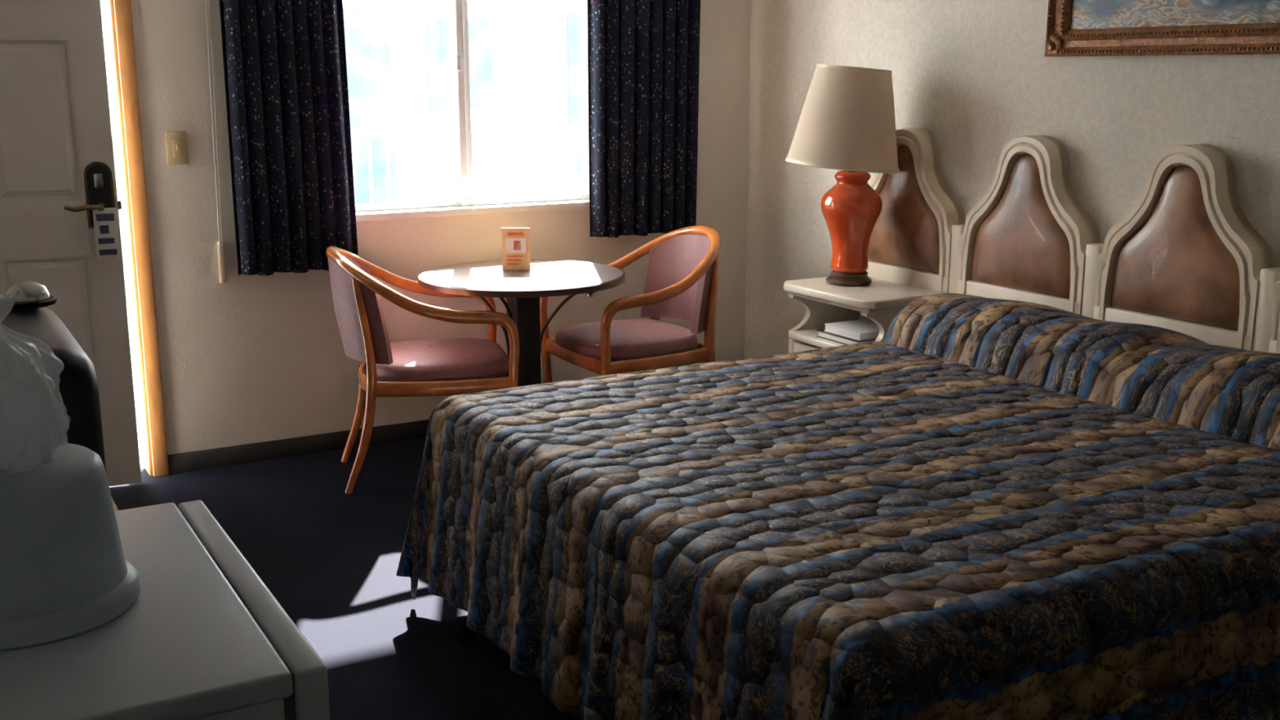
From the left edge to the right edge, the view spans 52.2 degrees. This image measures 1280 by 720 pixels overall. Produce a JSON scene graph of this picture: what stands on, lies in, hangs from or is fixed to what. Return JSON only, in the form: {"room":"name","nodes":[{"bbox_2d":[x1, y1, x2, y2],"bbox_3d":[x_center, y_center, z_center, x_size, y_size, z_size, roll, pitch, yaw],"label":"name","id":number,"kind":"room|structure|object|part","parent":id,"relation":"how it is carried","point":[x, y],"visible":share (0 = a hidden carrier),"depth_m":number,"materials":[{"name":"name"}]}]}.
{"room":"hotel room","nodes":[
{"label":"hotel room","id":0,"kind":"room"},
{"bbox_2d":[109,437,583,719],"bbox_3d":[0.637,1.082,2.280,4.040,0.100,7.470,-7,14,-29],"label":"floor","id":1,"kind":"structure","parent":0,"point":[329,556],"depth_m":3.90,"materials":[{"name":"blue carpet"}]},
{"bbox_2d":[111,497,118,511],"bbox_3d":[-1.124,0.686,2.125,0.644,0.740,0.690,-7,14,-29],"label":"dresser","id":2,"kind":"object","parent":1,"relation":"on","point":[115,507],"visible":0.02,"depth_m":2.33,"materials":[{"name":"brown wood"}]},
{"bbox_2d":[0,304,106,472],"bbox_3d":[-1.105,0.135,2.049,0.454,0.367,0.500,-7,14,-29],"label":"coffee maker","id":3,"kind":"object","parent":2,"relation":"on","point":[49,391],"visible":0.49,"depth_m":1.90,"materials":[{"name":"plastic"}]},
{"bbox_2d":[0,280,57,310],"bbox_3d":[-1.041,-0.112,2.221,0.092,0.044,0.092,-7,14,-29],"label":"lid","id":4,"kind":"object","parent":3,"relation":"on","point":[25,295],"visible":1,"depth_m":2.20,"materials":[{"name":"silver metal"}]},
{"bbox_3d":[-1.041,-0.119,2.219,0.068,0.031,0.068,-7,14,-29],"label":"domed lid","id":5,"kind":"part","parent":4,"relation":"part of","materials":[{"name":"silver metal"}]},
{"bbox_3d":[-1.041,-0.098,2.224,0.092,0.014,0.092,-7,14,-29],"label":"dish","id":6,"kind":"part","parent":4,"relation":"part of","materials":[{"name":"black metal"}]},
{"bbox_2d":[0,500,329,719],"bbox_3d":[-0.692,0.726,1.528,0.570,0.922,0.603,-7,14,-29],"label":"mini fridge","id":7,"kind":"object","parent":1,"relation":"on","point":[203,637],"visible":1,"depth_m":1.33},
{"bbox_2d":[0,442,140,649],"bbox_3d":[-0.674,0.191,1.423,0.232,0.167,0.232,-7,14,-29],"label":"ice bucket","id":8,"kind":"object","parent":7,"relation":"on","point":[65,573],"visible":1,"depth_m":1.36,"materials":[{"name":"plastic"}]},
{"bbox_3d":[-0.474,0.670,1.643,0.033,0.860,0.599,-7,14,-29],"label":"door panel","id":9,"kind":"part","parent":7,"relation":"part of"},
{"bbox_2d":[325,246,519,493],"bbox_3d":[-0.824,0.001,4.919,0.657,0.877,0.608,-3,13,-14],"label":"barrel armchair","id":10,"kind":"object","parent":1,"relation":"on","point":[446,366],"visible":0.91,"depth_m":4.70,"materials":[{"name":"brown wood"}]},
{"bbox_3d":[-1.107,0.007,5.053,0.134,0.808,0.062,-6,14,-27],"label":"leg","id":11,"kind":"part","parent":10,"relation":"part of","materials":[{"name":"brown wood"}]},
{"bbox_3d":[-1.007,0.089,4.681,0.134,0.808,0.062,0,13,-2],"label":"leg","id":12,"kind":"part","parent":10,"relation":"part of","materials":[{"name":"brown wood"}]},
{"bbox_3d":[-1.028,0.061,4.878,0.049,0.056,0.423,-3,13,-14],"label":"rail","id":13,"kind":"part","parent":10,"relation":"part of","materials":[{"name":"brown wood"}]},
{"bbox_3d":[-0.824,0.000,4.919,0.657,0.873,0.608,-3,13,-14],"label":"arm rail and leg","id":14,"kind":"part","parent":10,"relation":"part of","materials":[{"name":"brown wood"}]},
{"bbox_3d":[-0.716,0.099,4.705,0.495,0.056,0.046,-2,13,-9],"label":"rail","id":15,"kind":"part","parent":10,"relation":"part of","materials":[{"name":"brown wood"}]},
{"bbox_2d":[376,337,509,381],"bbox_3d":[-0.763,-0.008,4.934,0.519,0.090,0.499,-3,13,-14],"label":"seat cushion","id":16,"kind":"object","parent":10,"relation":"on","point":[446,359],"depth_m":4.75,"materials":[{"name":"fabric"}]},
{"bbox_2d":[417,258,625,386],"bbox_3d":[-0.451,0.028,5.085,0.789,0.740,0.789,-7,14,-29],"label":"round table","id":17,"kind":"object","parent":1,"relation":"on","point":[522,290],"visible":0.68,"depth_m":4.98,"materials":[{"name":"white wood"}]},
{"bbox_2d":[502,227,530,270],"bbox_3d":[-0.483,-0.435,5.093,0.106,0.160,0.058,0,13,-2],"label":"tent card","id":18,"kind":"object","parent":17,"relation":"on","point":[515,241],"visible":1,"depth_m":5.08,"materials":[{"name":"paper"}]},
{"bbox_2d":[506,259,520,261],"bbox_3d":[-0.490,-0.388,5.079,0.055,0.006,0.001,0,13,-2],"label":"print","id":19,"kind":"object","parent":18,"relation":"on","point":[507,260],"depth_m":5.08},
{"bbox_2d":[506,255,523,257],"bbox_3d":[-0.485,-0.404,5.078,0.065,0.006,0.001,0,13,-2],"label":"print","id":20,"kind":"object","parent":18,"relation":"on","point":[507,255],"depth_m":5.08},
{"bbox_2d":[505,238,525,253],"bbox_3d":[-0.483,-0.445,5.076,0.080,0.056,0.009,0,13,-2],"label":"print","id":21,"kind":"object","parent":18,"relation":"on","point":[512,245],"depth_m":5.08,"materials":[{"name":"white paper"}]},
{"bbox_2d":[507,232,523,235],"bbox_3d":[-0.483,-0.490,5.073,0.060,0.012,0.002,0,13,-2],"label":"print","id":22,"kind":"object","parent":18,"relation":"on","point":[508,233],"depth_m":5.07},
{"bbox_2d":[513,240,520,249],"bbox_3d":[-0.477,-0.445,5.076,0.028,0.036,0.006,0,13,-2],"label":"print","id":23,"kind":"object","parent":18,"relation":"on","point":[516,242],"depth_m":5.08},
{"bbox_2d":[539,225,720,383],"bbox_3d":[0.002,-0.093,5.346,0.657,0.877,0.608,-7,14,-29],"label":"barrel armchair","id":24,"kind":"object","parent":1,"relation":"on","point":[682,274],"visible":0.83,"depth_m":5.22,"materials":[{"name":"brown wood"}]},
{"bbox_3d":[-0.264,-0.013,5.208,0.035,0.056,0.501,-7,14,-29],"label":"rail","id":25,"kind":"part","parent":24,"relation":"part of","materials":[{"name":"brown wood"}]},
{"bbox_2d":[555,319,697,361],"bbox_3d":[-0.052,-0.092,5.314,0.519,0.090,0.499,-7,14,-29],"label":"seat cushion","id":26,"kind":"object","parent":24,"relation":"on","point":[631,340],"depth_m":5.17,"materials":[{"name":"fabric"}]},
{"bbox_3d":[0.114,-0.123,5.637,0.134,0.808,0.062,-4,13,-16],"label":"leg","id":27,"kind":"part","parent":24,"relation":"part of","materials":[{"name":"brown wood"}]},
{"bbox_3d":[0.086,0.007,5.121,0.495,0.056,0.046,-9,15,-34],"label":"rail","id":28,"kind":"part","parent":24,"relation":"part of","materials":[{"name":"brown wood"}]},
{"bbox_3d":[0.185,-0.068,5.458,0.049,0.056,0.423,-7,14,-29],"label":"rail","id":29,"kind":"part","parent":24,"relation":"part of","materials":[{"name":"brown wood"}]},
{"bbox_3d":[0.309,-0.049,5.303,0.134,0.808,0.062,-11,17,-41],"label":"leg","id":30,"kind":"part","parent":24,"relation":"part of","materials":[{"name":"brown wood"}]},
{"bbox_2d":[395,293,1279,719],"bbox_3d":[0.746,0.396,3.342,2.222,0.780,2.118,-7,14,-29],"label":"bedspread","id":31,"kind":"object","parent":1,"relation":"on","point":[984,508],"visible":1,"depth_m":2.76,"materials":[{"name":"multicoloured fabric"}]},
{"bbox_2d":[783,276,942,353],"bbox_3d":[0.834,0.065,5.018,0.380,0.700,0.540,-7,14,-29],"label":"nightstand","id":32,"kind":"object","parent":1,"relation":"on","point":[879,301],"visible":0.3,"depth_m":4.92,"materials":[{"name":"white wood"}]},
{"bbox_3d":[0.839,0.045,5.016,0.330,0.200,0.400,-7,14,-29],"label":"drawer","id":33,"kind":"part","parent":32,"relation":"part of","materials":[{"name":"white wood"}]},
{"bbox_2d":[788,327,845,348],"bbox_3d":[0.830,-0.077,4.984,0.350,0.027,0.460,-7,14,-29],"label":"shelf","id":34,"kind":"object","parent":32,"relation":"attached to","point":[806,337],"depth_m":5.01,"materials":[{"name":"white wood"}]},
{"bbox_3d":[0.735,0.027,5.213,0.345,0.610,0.027,-7,14,-29],"label":"panel","id":35,"kind":"part","parent":32,"relation":"part of","materials":[{"name":"white wood"}]},
{"bbox_2d":[785,63,899,285],"bbox_3d":[0.763,-0.699,4.943,0.429,0.823,0.431,0,13,-2],"label":"table lamp","id":36,"kind":"object","parent":32,"relation":"on","point":[846,122],"visible":1,"depth_m":4.78,"materials":[{"name":"orange ceramic"}]},
{"bbox_3d":[0.763,-0.738,4.934,0.430,0.054,0.431,-7,14,-29],"label":"shade trim","id":37,"kind":"part","parent":36,"relation":"part of","materials":[{"name":"beige fabric"}]},
{"bbox_3d":[0.763,-0.905,4.897,0.425,0.394,0.426,-7,14,-29],"label":"lamp shade","id":38,"kind":"part","parent":36,"relation":"part of","materials":[{"name":"beige fabric"}]},
{"bbox_3d":[0.796,-1.083,4.858,0.282,0.036,0.283,-7,14,-29],"label":"shade trim","id":39,"kind":"part","parent":36,"relation":"part of","materials":[{"name":"beige fabric"}]},
{"bbox_2d":[816,328,875,345],"bbox_3d":[0.816,-0.089,4.914,0.194,0.026,0.244,-7,14,-29],"label":"book","id":40,"kind":"object","parent":32,"relation":"on","point":[822,334],"visible":0.34,"depth_m":4.86,"materials":[{"name":"white paper"}]},
{"bbox_2d":[823,319,879,340],"bbox_3d":[0.829,-0.114,4.896,0.184,0.028,0.215,-7,14,-29],"label":"book","id":41,"kind":"object","parent":40,"relation":"on","point":[861,329],"visible":0.77,"depth_m":4.86,"materials":[{"name":"white paper"}]},
{"bbox_3d":[0.847,-0.238,4.959,0.350,0.018,0.490,-7,14,-29],"label":"molding","id":42,"kind":"part","parent":32,"relation":"part of","materials":[{"name":"white wood"}]},
{"bbox_3d":[0.988,0.051,5.105,0.015,0.610,0.410,-7,14,-29],"label":"panel","id":43,"kind":"part","parent":32,"relation":"part of","materials":[{"name":"white wood"}]},
{"bbox_3d":[0.955,0.111,4.838,0.345,0.610,0.027,-7,14,-29],"label":"panel","id":44,"kind":"part","parent":32,"relation":"part of","materials":[{"name":"white wood"}]},
{"bbox_2d":[112,0,750,475],"bbox_3d":[-1.184,-0.854,5.121,4.040,2.450,0.120,-7,14,-29],"label":"wall","id":45,"kind":"structure","parent":0,"point":[245,359],"depth_m":5.13,"materials":[{"name":"beige paint"}]},
{"bbox_2d":[0,0,142,486],"bbox_3d":[-2.252,-0.503,4.470,0.870,2.023,0.040,-5,13,-21],"label":"door","id":46,"kind":"structure","parent":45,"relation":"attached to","point":[29,229],"depth_m":4.54,"materials":[{"name":"paint"}]},
{"bbox_2d":[0,40,81,201],"bbox_3d":[-2.081,-0.817,4.470,0.272,0.542,0.012,-5,13,-21],"label":"panel recess","id":47,"kind":"object","parent":46,"relation":"attached to","point":[64,42],"visible":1,"depth_m":4.50,"materials":[{"name":"paint"}]},
{"bbox_2d":[0,44,77,198],"bbox_3d":[-2.076,-0.815,4.460,0.246,0.516,0.012,-5,13,-21],"label":"raised panel","id":48,"kind":"object","parent":47,"relation":"attached to","point":[37,153],"visible":1,"depth_m":4.46,"materials":[{"name":"paint"}]},
{"bbox_2d":[3,256,103,431],"bbox_3d":[-2.081,-0.046,4.641,0.272,0.642,0.012,-5,13,-21],"label":"panel recess","id":49,"kind":"object","parent":46,"relation":"attached to","point":[85,258],"visible":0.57,"depth_m":4.63,"materials":[{"name":"paint"}]},
{"bbox_2d":[7,259,93,364],"bbox_3d":[-2.076,-0.043,4.631,0.246,0.616,0.012,-5,13,-21],"label":"raised panel","id":50,"kind":"object","parent":49,"relation":"attached to","point":[65,280],"visible":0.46,"depth_m":4.60,"materials":[{"name":"paint"}]},
{"bbox_2d":[84,161,115,227],"bbox_3d":[-1.889,-0.577,4.566,0.074,0.210,0.016,-5,13,-21],"label":"lock plate","id":51,"kind":"object","parent":46,"relation":"attached to","point":[95,195],"depth_m":4.56,"materials":[{"name":"metal"}]},
{"bbox_2d":[64,204,102,212],"bbox_3d":[-1.924,-0.525,4.516,0.123,0.024,0.022,-5,13,-21],"label":"lever","id":52,"kind":"object","parent":51,"relation":"attached to","point":[84,207],"visible":1,"depth_m":4.51,"materials":[{"name":"gold metal"}]},
{"bbox_2d":[92,207,120,261],"bbox_3d":[-1.874,-0.442,4.591,0.078,0.185,0.003,-5,13,-21],"label":"tag","id":53,"kind":"object","parent":52,"relation":"hanging from","point":[113,224],"visible":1,"depth_m":4.59,"materials":[{"name":"white paper"}]},
{"bbox_2d":[99,225,109,234],"bbox_3d":[-1.879,-0.458,4.583,0.030,0.030,0.001,-5,13,-21],"label":"print","id":54,"kind":"object","parent":53,"relation":"attached to","point":[103,228],"visible":1,"depth_m":4.58},
{"bbox_2d":[96,213,114,221],"bbox_3d":[-1.873,-0.500,4.576,0.058,0.025,0.001,-5,13,-21],"label":"print","id":55,"kind":"object","parent":53,"relation":"attached to","point":[100,217],"visible":1,"depth_m":4.58},
{"bbox_2d":[97,237,115,244],"bbox_3d":[-1.876,-0.419,4.593,0.053,0.020,0.001,-5,13,-21],"label":"print","id":56,"kind":"object","parent":53,"relation":"attached to","point":[108,240],"visible":1,"depth_m":4.59},
{"bbox_2d":[99,248,117,255],"bbox_3d":[-1.873,-0.380,4.602,0.058,0.020,0.001,-5,13,-21],"label":"print","id":57,"kind":"object","parent":53,"relation":"attached to","point":[107,251],"visible":1,"depth_m":4.60},
{"bbox_3d":[-1.887,-0.625,4.552,0.030,0.050,0.008,-5,13,-21],"label":"card slot","id":58,"kind":"part","parent":51,"relation":"part of","materials":[{"name":"silver metal"}]},
{"bbox_2d":[97,203,104,210],"bbox_3d":[-1.881,-0.534,4.557,0.024,0.024,0.045,-5,13,-21],"label":"spindle","id":59,"kind":"object","parent":51,"relation":"attached to","point":[98,203],"depth_m":4.54,"materials":[{"name":"metal"}]},
{"bbox_2d":[117,200,121,209],"bbox_3d":[-1.843,-0.549,4.627,0.013,0.030,0.016,-5,13,-21],"label":"latch bolt","id":60,"kind":"object","parent":46,"relation":"attached to","point":[119,202],"visible":1,"depth_m":4.62,"materials":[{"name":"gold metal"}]},
{"bbox_2d":[104,0,168,476],"bbox_3d":[-2.276,-0.548,4.540,1.045,2.105,0.138,-7,14,-29],"label":"trim","id":61,"kind":"structure","parent":45,"relation":"attached to","point":[125,51],"depth_m":4.76,"materials":[{"name":"brown wood"}]},
{"bbox_2d":[165,131,189,164],"bbox_3d":[-1.686,-0.772,4.763,0.075,0.120,0.020,-7,14,-29],"label":"light switch","id":62,"kind":"object","parent":45,"relation":"attached to","point":[177,150],"visible":1,"depth_m":4.76,"materials":[{"name":"gold metal"}]},
{"bbox_2d":[205,0,226,283],"bbox_3d":[-1.564,-1.013,4.767,0.049,1.485,0.023,11,17,40],"label":"cord","id":63,"kind":"object","parent":45,"relation":"attached to","point":[220,243],"visible":1,"depth_m":4.84,"materials":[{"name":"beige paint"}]},
{"bbox_3d":[-1.564,-1.082,4.743,0.030,1.340,0.007,7,14,27],"label":"cord","id":64,"kind":"part","parent":63,"relation":"part of","materials":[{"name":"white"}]},
{"bbox_3d":[-1.554,-1.083,4.748,0.032,1.340,0.006,6,14,24],"label":"cord","id":65,"kind":"part","parent":63,"relation":"part of","materials":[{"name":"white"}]},
{"bbox_2d":[167,418,429,474],"bbox_3d":[-0.648,0.256,5.603,2.640,0.075,0.012,-7,14,-29],"label":"baseboard","id":66,"kind":"structure","parent":45,"relation":"attached to","point":[322,442],"depth_m":5.18,"materials":[{"name":"brown wood"}]},
{"bbox_2d":[454,55,461,70],"bbox_3d":[-0.736,-1.202,5.282,0.020,0.060,0.020,-7,14,-29],"label":"latch","id":67,"kind":"object","parent":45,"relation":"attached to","point":[457,58],"visible":1,"depth_m":5.27,"materials":[{"name":"white metal"}]},
{"bbox_2d":[355,0,589,212],"bbox_3d":[-0.729,-1.205,5.332,1.210,1.155,0.060,-7,14,-29],"label":"frame","id":68,"kind":"object","parent":45,"relation":"attached to","point":[459,8],"visible":0.44,"depth_m":5.38,"materials":[{"name":"white metal"}]},
{"bbox_2d":[355,199,589,222],"bbox_3d":[-0.697,-0.619,5.404,1.250,0.029,0.090,-7,14,-29],"label":"sill","id":69,"kind":"structure","parent":45,"relation":"attached to","point":[574,204],"depth_m":5.37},
{"bbox_3d":[-0.635,-1.929,5.075,2.180,0.030,0.097,-7,14,-29],"label":"curtain rod","id":70,"kind":"object","parent":45,"relation":"attached to","visible":0},
{"bbox_2d":[218,0,358,275],"bbox_3d":[-1.302,-1.079,4.832,0.468,1.524,0.069,-7,14,-29],"label":"curtain","id":71,"kind":"object","parent":70,"relation":"hanging from","point":[285,65],"visible":0.96,"depth_m":4.86,"materials":[{"name":"black fabric"}]},
{"bbox_2d":[587,0,700,237],"bbox_3d":[0.030,-1.268,5.568,0.542,1.474,0.066,-7,14,-29],"label":"curtain","id":72,"kind":"object","parent":70,"relation":"hanging from","point":[643,55],"visible":0.99,"depth_m":5.59,"materials":[{"name":"black fabric"}]},
{"bbox_2d":[744,0,1279,358],"bbox_3d":[2.339,-0.373,2.953,0.120,2.450,7.230,-7,14,-29],"label":"wall","id":73,"kind":"structure","parent":0,"point":[976,75],"depth_m":4.72,"materials":[{"name":"paint"}]},
{"bbox_2d":[866,128,1279,353],"bbox_3d":[1.651,-0.016,4.036,0.100,1.285,3.191,-7,14,-29],"label":"headboard","id":74,"kind":"object","parent":73,"relation":"attached to","point":[1187,259],"visible":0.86,"depth_m":4.28,"materials":[{"name":"brown leather"}]},
{"bbox_3d":[1.000,-0.589,5.011,0.036,0.470,0.476,-7,14,-29],"label":"leather panel","id":75,"kind":"part","parent":74,"relation":"part of","materials":[{"name":"brown leather"}]},
{"bbox_3d":[1.028,-0.215,5.111,0.083,0.307,0.578,-7,14,-29],"label":"rail","id":76,"kind":"part","parent":74,"relation":"part of","materials":[{"name":"beige paint"}]},
{"bbox_3d":[1.028,-0.472,5.053,0.089,0.835,0.580,-7,14,-29],"label":"arch frame","id":77,"kind":"part","parent":74,"relation":"part of","materials":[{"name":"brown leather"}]},
{"bbox_3d":[1.188,-0.251,4.827,0.084,0.500,0.056,-7,14,-29],"label":"post","id":78,"kind":"part","parent":74,"relation":"part of","materials":[{"name":"beige paint"}]},
{"bbox_3d":[1.338,-0.097,4.581,0.083,0.307,0.578,-7,14,-29],"label":"rail","id":79,"kind":"part","parent":74,"relation":"part of","materials":[{"name":"beige paint"}]},
{"bbox_3d":[1.310,-0.471,4.481,0.036,0.470,0.476,-7,14,-29],"label":"leather panel","id":80,"kind":"part","parent":74,"relation":"part of","materials":[{"name":"brown leather"}]},
{"bbox_3d":[1.337,-0.355,4.523,0.089,0.835,0.580,-7,14,-29],"label":"arch frame","id":81,"kind":"part","parent":74,"relation":"part of","materials":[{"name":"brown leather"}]},
{"bbox_3d":[1.499,-0.133,4.295,0.084,0.500,0.056,-7,14,-29],"label":"post","id":82,"kind":"part","parent":74,"relation":"part of","materials":[{"name":"beige paint"}]},
{"bbox_3d":[1.650,0.021,4.046,0.083,0.307,0.578,-7,14,-29],"label":"rail","id":83,"kind":"part","parent":74,"relation":"part of","materials":[{"name":"beige paint"}]},
{"bbox_3d":[1.622,-0.353,3.947,0.036,0.470,0.476,-7,14,-29],"label":"leather panel","id":84,"kind":"part","parent":74,"relation":"part of","materials":[{"name":"brown leather"}]},
{"bbox_3d":[1.649,-0.236,3.989,0.089,0.835,0.580,-7,14,-29],"label":"arch frame","id":85,"kind":"part","parent":74,"relation":"part of","materials":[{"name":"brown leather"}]},
{"bbox_3d":[1.811,-0.014,3.761,0.084,0.500,0.056,-7,14,-29],"label":"post","id":86,"kind":"part","parent":74,"relation":"part of","materials":[{"name":"beige paint"}]},
{"bbox_3d":[1.962,0.140,3.512,0.083,0.307,0.578,-7,14,-29],"label":"rail","id":87,"kind":"part","parent":74,"relation":"part of","materials":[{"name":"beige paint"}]},
{"bbox_3d":[1.962,-0.118,3.455,0.089,0.835,0.580,-7,14,-29],"label":"arch frame","id":88,"kind":"part","parent":74,"relation":"part of","materials":[{"name":"beige paint"}]},
{"bbox_2d":[1044,0,1279,57],"bbox_3d":[1.746,-1.258,3.651,0.044,0.785,1.535,-7,14,-29],"label":"framed painting","id":89,"kind":"object","parent":73,"relation":"attached to","point":[1074,28],"visible":1,"depth_m":3.98,"materials":[{"name":"fabric"}]},
{"label":"outside","id":90,"kind":"structure","parent":0,"visible":0},
{"bbox_2d":[122,236,144,468],"bbox_3d":[-5.484,-1.422,13.667,28.000,0.100,18.850,-7,14,-29],"label":"ground","id":91,"kind":"structure","parent":90,"point":[128,306],"depth_m":6.80,"materials":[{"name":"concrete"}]},
{"bbox_2d":[100,0,582,236],"bbox_3d":[-4.344,-3.951,12.093,25.000,5.520,0.300,-7,14,-29],"label":"facade","id":92,"kind":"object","parent":91,"relation":"on","point":[529,37],"visible":0.02,"depth_m":13.80,"materials":[{"name":"paint"}]},
{"bbox_2d":[342,7,396,204],"bbox_3d":[-2.906,-2.433,13.051,0.900,2.100,0.070,-7,14,-29],"label":"door","id":93,"kind":"structure","parent":92,"relation":"attached to","point":[366,30],"depth_m":13.08,"materials":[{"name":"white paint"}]},
{"bbox_2d":[425,19,493,110],"bbox_3d":[-1.863,-3.049,13.524,0.700,0.900,0.070,-7,14,-29],"label":"window","id":94,"kind":"structure","parent":92,"relation":"attached to","point":[438,35],"depth_m":13.48,"materials":[{"name":"glass"}]},
{"bbox_2d":[565,13,582,193],"bbox_3d":[-0.387,-2.744,14.454,0.900,2.100,0.070,-7,14,-29],"label":"door","id":95,"kind":"structure","parent":92,"relation":"attached to","point":[574,20],"depth_m":14.19,"materials":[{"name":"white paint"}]},
{"bbox_2d":[111,125,583,304],"bbox_3d":[-1.685,-1.105,9.395,10.400,1.090,0.040,-7,14,-29],"label":"railing","id":96,"kind":"object","parent":91,"relation":"on","point":[521,130],"visible":0.09,"depth_m":9.53,"materials":[{"name":"paint"}]}
]}

